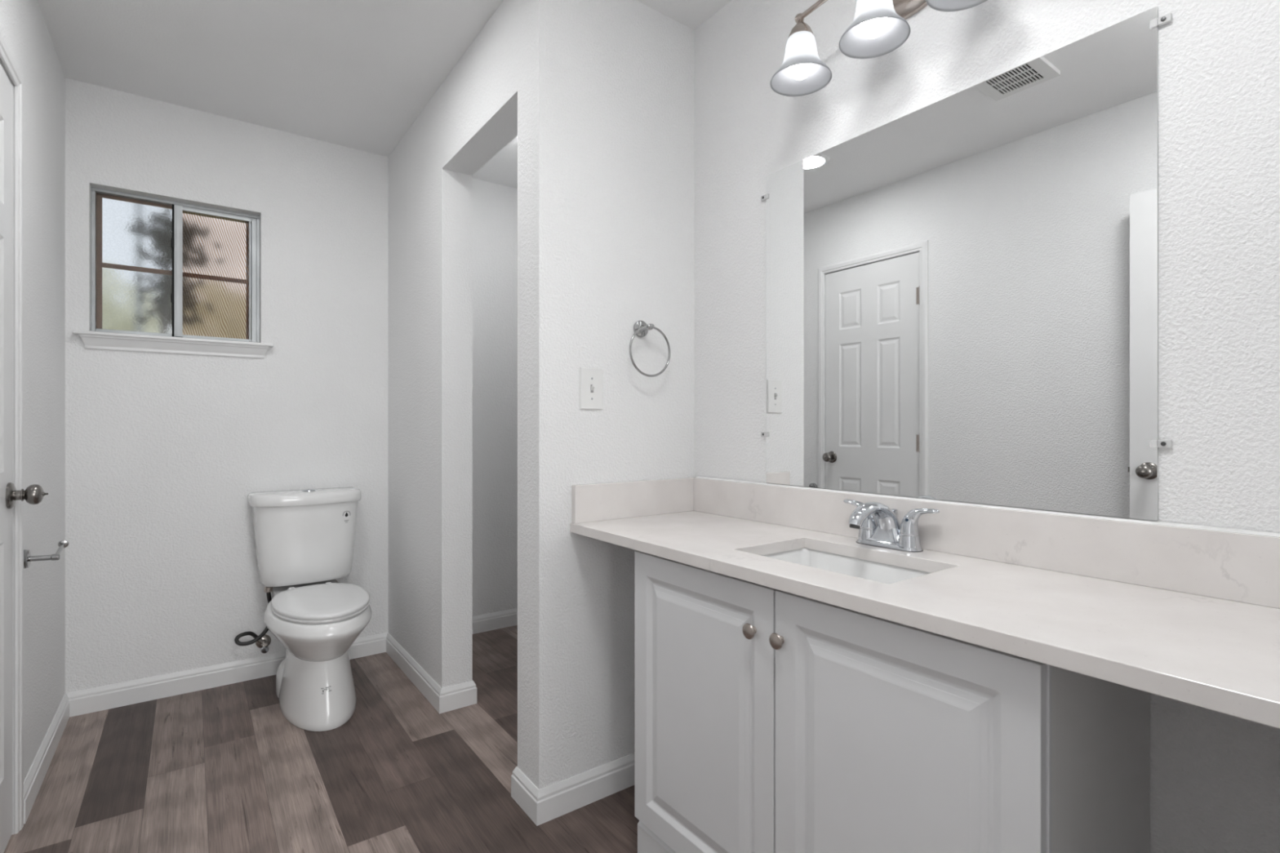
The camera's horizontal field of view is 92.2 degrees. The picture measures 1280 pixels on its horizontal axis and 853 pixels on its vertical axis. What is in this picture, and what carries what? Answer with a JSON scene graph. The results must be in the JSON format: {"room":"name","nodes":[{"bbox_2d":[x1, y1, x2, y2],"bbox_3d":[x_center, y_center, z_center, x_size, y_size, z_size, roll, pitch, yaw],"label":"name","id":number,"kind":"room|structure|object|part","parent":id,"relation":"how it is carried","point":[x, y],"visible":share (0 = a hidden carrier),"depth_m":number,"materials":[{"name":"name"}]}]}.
{"room":"bathroom","nodes":[
{"label":"bathroom","id":0,"kind":"room"},
{"bbox_2d":[0,0,65,781],"bbox_3d":[-1.277,-0.112,0.993,0.120,2.440,3.270,0,0,-36],"label":"wall","id":1,"kind":"structure","parent":0,"point":[24,29],"depth_m":1.99,"materials":[{"name":"paint"}]},
{"bbox_2d":[0,31,48,852],"bbox_3d":[-1.539,0.069,1.414,0.194,2.079,0.694,0,0,-36],"label":"door","id":2,"kind":"structure","parent":1,"relation":"in","point":[12,493],"depth_m":1.64,"materials":[{"name":"paint"}]},
{"bbox_3d":[-1.538,0.089,1.415,0.037,2.022,0.600,0,0,-36],"label":"panel","id":3,"kind":"part","parent":2,"relation":"part of","materials":[{"name":"paint"}]},
{"bbox_3d":[-1.516,0.069,1.431,0.012,2.079,0.694,0,0,-36],"label":"casing","id":4,"kind":"part","parent":2,"relation":"part of","materials":[{"name":"paint"}]},
{"bbox_3d":[-1.642,0.183,1.649,0.064,0.055,0.055,0,0,-36],"label":"knob","id":5,"kind":"part","parent":2,"relation":"part of","materials":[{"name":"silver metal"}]},
{"bbox_2d":[23,540,68,568],"bbox_3d":[-1.746,0.375,1.807,0.084,0.053,0.168,0,0,-36],"label":"toilet paper holder","id":6,"kind":"object","parent":1,"relation":"attached to","point":[28,558],"visible":0.93,"depth_m":1.76,"materials":[{"name":"silver metal"}]},
{"bbox_3d":[-1.739,0.375,1.742,0.018,0.053,0.053,0,0,-36],"label":"wall plate","id":7,"kind":"part","parent":6,"relation":"part of","materials":[{"name":"silver metal"}]},
{"bbox_3d":[-1.708,0.378,1.764,0.066,0.019,0.018,0,0,-36],"label":"post","id":8,"kind":"part","parent":6,"relation":"part of","materials":[{"name":"silver metal"}]},
{"bbox_3d":[-1.728,0.369,1.833,0.010,0.027,0.136,0,0,-36],"label":"arm","id":9,"kind":"part","parent":6,"relation":"part of","materials":[{"name":"silver metal"}]},
{"bbox_2d":[23,693,69,824],"bbox_3d":[-1.954,1.063,2.032,0.014,0.090,0.793,0,0,-36],"label":"baseboard","id":10,"kind":"structure","parent":1,"relation":"attached to","point":[35,776],"depth_m":1.96,"materials":[{"name":"paint"}]},
{"bbox_2d":[65,77,517,693],"bbox_3d":[-1.433,-0.112,2.990,2.225,2.440,0.140,0,0,-36],"label":"wall","id":11,"kind":"structure","parent":0,"point":[166,452],"depth_m":2.67,"materials":[{"name":"paint"}]},
{"bbox_2d":[72,329,273,358],"bbox_3d":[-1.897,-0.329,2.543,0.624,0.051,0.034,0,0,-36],"label":"trim","id":12,"kind":"structure","parent":11,"relation":"attached to","point":[91,341],"depth_m":2.52,"materials":[{"name":"paint"}]},
{"bbox_2d":[91,186,259,342],"bbox_3d":[-1.955,-0.656,2.622,0.569,0.581,0.070,0,0,-36],"label":"window","id":13,"kind":"structure","parent":11,"relation":"in","point":[215,273],"depth_m":2.59,"materials":[{"name":"metal"}]},
{"bbox_3d":[-2.075,-0.660,2.530,0.239,0.548,0.004,0,0,-36],"label":"pane","id":14,"kind":"part","parent":13,"relation":"part of","materials":[{"name":"clear glass"}]},
{"bbox_3d":[-1.852,-0.652,2.693,0.238,0.533,0.004,0,0,-36],"label":"pane","id":15,"kind":"part","parent":13,"relation":"part of","materials":[{"name":"clear glass"}]},
{"bbox_2d":[65,632,387,717],"bbox_3d":[-1.715,1.063,2.689,1.175,0.090,0.014,0,0,-36],"label":"baseboard","id":16,"kind":"structure","parent":11,"relation":"attached to","point":[82,702],"depth_m":2.56,"materials":[{"name":"paint"}]},
{"bbox_2d":[255,634,271,653],"bbox_3d":[-1.649,0.951,2.697,0.064,0.069,0.078,0,0,-36],"label":"shutoff valve","id":17,"kind":"object","parent":11,"relation":"attached to","point":[263,643],"visible":0.88,"depth_m":2.69,"materials":[{"name":"metal"}]},
{"bbox_2d":[234,592,271,645],"bbox_3d":[-1.657,0.822,2.644,0.144,0.228,0.071,0,0,-36],"label":"supply hose","id":18,"kind":"object","parent":17,"relation":"attached to","point":[264,633],"visible":0.77,"depth_m":2.62,"materials":[{"name":"black rubber"}]},
{"bbox_3d":[-1.632,0.970,2.677,0.032,0.031,0.026,0,0,-36],"label":"valve handle","id":19,"kind":"part","parent":17,"relation":"part of","materials":[{"name":"silver metal"}]},
{"bbox_2d":[472,608,517,634],"bbox_3d":[-0.423,1.063,2.708,0.688,0.090,1.508,0,0,-36],"label":"baseboard","id":20,"kind":"structure","parent":11,"relation":"attached to","point":[508,618],"depth_m":3.36,"materials":[{"name":"paint"}]},
{"bbox_2d":[4,625,639,852],"bbox_3d":[0.139,1.133,0.226,3.731,0.050,6.600,0,0,-36],"label":"floor","id":21,"kind":"structure","parent":0,"point":[222,769],"depth_m":1.92,"materials":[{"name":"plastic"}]},
{"bbox_2d":[248,486,372,731],"bbox_3d":[-1.308,0.693,2.502,0.434,0.830,0.766,0,0,-36],"label":"toilet","id":22,"kind":"object","parent":21,"relation":"on","point":[304,540],"visible":1,"depth_m":2.46,"materials":[{"name":"white ceramic"}]},
{"bbox_3d":[-1.469,0.312,2.722,0.434,0.052,0.221,0,0,-36],"label":"tank lid","id":23,"kind":"part","parent":22,"relation":"part of","materials":[{"name":"white ceramic"}]},
{"bbox_3d":[-1.471,0.510,2.725,0.408,0.348,0.199,0,0,-36],"label":"tank","id":24,"kind":"part","parent":22,"relation":"part of","materials":[{"name":"white ceramic"}]},
{"bbox_3d":[-1.264,0.793,2.432,0.369,0.172,0.601,0,0,-36],"label":"bowl","id":25,"kind":"part","parent":22,"relation":"part of","materials":[{"name":"white ceramic"}]},
{"bbox_3d":[-1.244,0.698,2.413,0.338,0.014,0.504,0,0,-36],"label":"seat","id":26,"kind":"part","parent":22,"relation":"part of","materials":[{"name":"white plastic"}]},
{"bbox_3d":[-1.244,0.679,2.412,0.336,0.020,0.506,0,0,-36],"label":"lid","id":27,"kind":"part","parent":22,"relation":"part of","materials":[{"name":"white plastic"}]},
{"bbox_2d":[634,551,1150,852],"bbox_3d":[0.433,0.708,1.321,0.470,0.801,0.935,0,0,-36],"label":"vanity cabinet","id":28,"kind":"object","parent":21,"relation":"on","point":[767,720],"visible":0.91,"depth_m":1.06,"materials":[{"name":"laminate"}]},
{"bbox_3d":[0.130,0.656,1.389,0.018,0.677,0.463,0,0,-36],"label":"door","id":29,"kind":"part","parent":28,"relation":"part of","materials":[{"name":"white wood"}]},
{"bbox_3d":[0.221,0.409,1.231,0.021,0.032,0.032,0,0,-36],"label":"knob","id":30,"kind":"part","parent":28,"relation":"part of","materials":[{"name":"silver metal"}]},
{"bbox_3d":[0.262,0.409,1.174,0.021,0.032,0.032,0,0,-36],"label":"knob","id":31,"kind":"part","parent":28,"relation":"part of","materials":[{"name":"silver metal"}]},
{"bbox_3d":[0.405,0.656,1.012,0.018,0.677,0.462,0,0,-36],"label":"door","id":32,"kind":"part","parent":28,"relation":"part of","materials":[{"name":"white wood"}]},
{"bbox_2d":[569,475,1279,728],"bbox_3d":[0.438,0.236,1.311,0.478,0.140,1.518,0,0,-36],"label":"countertop","id":33,"kind":"structure","parent":28,"relation":"on","point":[1189,614],"depth_m":1.06,"materials":[{"name":"white stone"}]},
{"bbox_2d":[762,547,929,584],"bbox_3d":[0.427,0.371,1.319,0.302,0.130,0.438,0,0,-36],"label":"undermount sink","id":34,"kind":"object","parent":33,"relation":"in","point":[883,573],"visible":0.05,"depth_m":1.45,"materials":[{"name":"white ceramic"}]},
{"bbox_2d":[843,499,939,552],"bbox_3d":[0.562,0.225,1.436,0.192,0.108,0.191,0,0,3],"label":"faucet","id":35,"kind":"object","parent":33,"relation":"on","point":[878,525],"visible":1,"depth_m":1.39,"materials":[{"name":"silver metal"}]},
{"bbox_3d":[0.534,0.212,1.496,0.042,0.064,0.090,0,0,-36],"label":"handle","id":36,"kind":"part","parent":35,"relation":"part of","materials":[{"name":"silver metal"}]},
{"bbox_3d":[0.548,0.258,1.476,0.049,0.030,0.049,0,0,-36],"label":"handle","id":37,"kind":"part","parent":35,"relation":"part of","materials":[{"name":"silver metal"}]},
{"bbox_3d":[0.535,0.221,1.403,0.175,0.100,0.065,0,0,-36],"label":"spout","id":38,"kind":"part","parent":35,"relation":"part of","materials":[{"name":"silver metal"}]},
{"bbox_3d":[0.579,0.238,1.435,0.040,0.050,0.092,0,0,-36],"label":"spout","id":39,"kind":"part","parent":35,"relation":"part of","materials":[{"name":"silver metal"}]},
{"bbox_3d":[0.579,0.269,1.435,0.053,0.020,0.159,0,0,-36],"label":"plate","id":40,"kind":"part","parent":35,"relation":"part of","materials":[{"name":"silver metal"}]},
{"bbox_3d":[0.598,0.230,1.449,0.014,0.074,0.014,0,0,-36],"label":"lift rod","id":41,"kind":"part","parent":35,"relation":"part of","materials":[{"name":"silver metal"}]},
{"bbox_3d":[0.609,0.258,1.393,0.049,0.030,0.049,0,0,-36],"label":"handle","id":42,"kind":"part","parent":35,"relation":"part of","materials":[{"name":"silver metal"}]},
{"bbox_3d":[0.623,0.212,1.374,0.042,0.064,0.090,0,0,-36],"label":"handle","id":43,"kind":"part","parent":35,"relation":"part of","materials":[{"name":"silver metal"}]},
{"bbox_3d":[0.279,0.657,1.209,0.010,0.701,0.935,0,0,-36],"label":"frame","id":44,"kind":"part","parent":28,"relation":"part of","materials":[{"name":"white wood"}]},
{"bbox_3d":[0.721,0.708,0.966,0.424,0.801,0.018,0,0,-36],"label":"panel","id":45,"kind":"part","parent":28,"relation":"part of","materials":[{"name":"laminate"}]},
{"bbox_2d":[37,0,731,188],"bbox_3d":[0.094,-1.357,0.193,3.620,0.050,6.600,0,0,-36],"label":"ceiling","id":46,"kind":"structure","parent":0,"point":[357,74],"depth_m":2.20,"materials":[{"name":"paint"}]},
{"bbox_2d":[388,0,577,789],"bbox_3d":[-0.714,-0.112,2.420,0.122,2.440,1.630,0,0,-36],"label":"wall partition","id":47,"kind":"structure","parent":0,"point":[517,77],"depth_m":2.12,"materials":[{"name":"paint"}]},
{"bbox_2d":[386,632,476,714],"bbox_3d":[-0.954,1.063,2.747,0.150,0.090,0.818,0,0,-36],"label":"baseboard","id":48,"kind":"structure","parent":47,"relation":"attached to","point":[445,700],"depth_m":2.46,"materials":[{"name":"paint"}]},
{"bbox_2d":[577,0,694,774],"bbox_3d":[0.106,-0.112,2.085,0.808,2.440,0.122,0,0,-36],"label":"wall","id":49,"kind":"structure","parent":0,"point":[636,62],"depth_m":1.89,"materials":[{"name":"paint"}]},
{"bbox_2d":[511,753,634,826],"bbox_3d":[-0.098,1.063,1.949,0.590,0.090,0.170,0,0,-36],"label":"baseboard","id":50,"kind":"structure","parent":49,"relation":"attached to","point":[546,804],"depth_m":1.79,"materials":[{"name":"paint"}]},
{"bbox_2d":[579,367,602,409],"bbox_3d":[-0.140,-0.112,1.819,0.078,0.124,0.017,0,0,-36],"label":"light switch","id":51,"kind":"object","parent":49,"relation":"attached to","point":[590,379],"visible":1,"depth_m":1.82,"materials":[{"name":"white plastic"}]},
{"bbox_2d":[629,320,670,377],"bbox_3d":[0.022,-0.242,1.907,0.158,0.180,0.067,0,0,-36],"label":"towel ring","id":52,"kind":"object","parent":49,"relation":"attached to","point":[641,328],"visible":1,"depth_m":1.91,"materials":[{"name":"silver metal"}]},
{"bbox_3d":[0.020,-0.306,1.905,0.053,0.053,0.067,0,0,-36],"label":"post","id":53,"kind":"part","parent":52,"relation":"part of","materials":[{"name":"silver metal"}]},
{"bbox_2d":[694,0,1279,852],"bbox_3d":[0.715,-0.112,1.439,0.120,2.440,1.640,0,0,-36],"label":"wall","id":54,"kind":"structure","parent":0,"point":[1215,776],"depth_m":1.06,"materials":[{"name":"paint"}]},
{"bbox_2d":[760,193,768,200],"bbox_3d":[0.367,-0.672,1.804,0.010,0.014,0.029,0,0,-36],"label":"mirror clip","id":55,"kind":"object","parent":54,"relation":"attached to","point":[763,197],"visible":1,"depth_m":1.80,"materials":[{"name":"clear plastic"}]},
{"bbox_2d":[760,431,768,436],"bbox_3d":[0.367,0.023,1.804,0.010,0.014,0.029,0,0,-36],"label":"mirror clip","id":56,"kind":"object","parent":54,"relation":"attached to","point":[762,433],"visible":1,"depth_m":1.80,"materials":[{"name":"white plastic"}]},
{"bbox_2d":[769,0,986,96],"bbox_3d":[0.546,-0.971,1.386,0.214,0.222,0.555,0,0,-36],"label":"vanity light","id":57,"kind":"object","parent":54,"relation":"attached to","point":[878,28],"visible":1,"depth_m":1.43,"materials":[{"name":"white glass"}]},
{"bbox_3d":[0.400,-0.915,1.531,0.149,0.109,0.149,0,0,-36],"label":"lamp shade","id":58,"kind":"part","parent":57,"relation":"part of","materials":[{"name":"white glass"}]},
{"bbox_3d":[0.400,-0.917,1.531,0.057,0.100,0.057,0,0,-36],"label":"bulb","id":59,"kind":"part","parent":57,"relation":"part of","materials":[{"name":"white glass"}]},
{"bbox_3d":[0.520,-0.917,1.367,0.057,0.100,0.057,0,0,-36],"label":"bulb","id":60,"kind":"part","parent":57,"relation":"part of","materials":[{"name":"white glass"}]},
{"bbox_3d":[0.520,-0.915,1.367,0.149,0.109,0.149,0,0,-36],"label":"lamp shade","id":61,"kind":"part","parent":57,"relation":"part of","materials":[{"name":"white glass"}]},
{"bbox_3d":[0.639,-0.915,1.203,0.149,0.109,0.149,0,0,-36],"label":"lamp shade","id":62,"kind":"part","parent":57,"relation":"part of","materials":[{"name":"white glass"}]},
{"bbox_2d":[765,5,1158,520],"bbox_3d":[0.637,-0.284,1.438,0.006,0.898,0.902,0,0,-36],"label":"wall mirror","id":63,"kind":"object","parent":54,"relation":"attached to","point":[962,287],"visible":1,"depth_m":1.30,"materials":[{"name":"silver mirror"}]},
{"bbox_2d":[693,477,1279,608],"bbox_3d":[0.622,0.225,1.446,0.020,0.109,1.518,0,0,-36],"label":"backsplash","id":64,"kind":"structure","parent":54,"relation":"attached to","point":[1241,567],"depth_m":1.18,"materials":[{"name":"white stone"}]},
{"bbox_2d":[1149,12,1172,28],"bbox_3d":[0.904,-0.704,1.069,0.010,0.014,0.029,0,0,-36],"label":"mirror clip","id":65,"kind":"object","parent":54,"relation":"attached to","point":[1166,19],"visible":1,"depth_m":1.07,"materials":[{"name":"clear plastic"}]},
{"bbox_2d":[1149,440,1172,448],"bbox_3d":[0.904,0.030,1.069,0.010,0.014,0.029,0,0,-36],"label":"mirror clip","id":66,"kind":"object","parent":54,"relation":"attached to","point":[1153,443],"visible":1,"depth_m":1.07,"materials":[{"name":"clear plastic"}]},
{"label":"outside","id":67,"kind":"structure","parent":0,"visible":0},
{"bbox_3d":[-6.101,1.383,8.348,18.000,0.050,13.700,0,0,-36],"label":"ground","id":68,"kind":"structure","parent":67,"visible":0},
{"bbox_2d":[171,219,172,326],"bbox_3d":[-3.112,-0.067,4.150,0.525,2.851,0.335,0,0,-36],"label":"bushy tree","id":69,"kind":"object","parent":68,"relation":"on","point":[171,220],"visible":0.02,"depth_m":4.06,"materials":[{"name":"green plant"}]}
]}

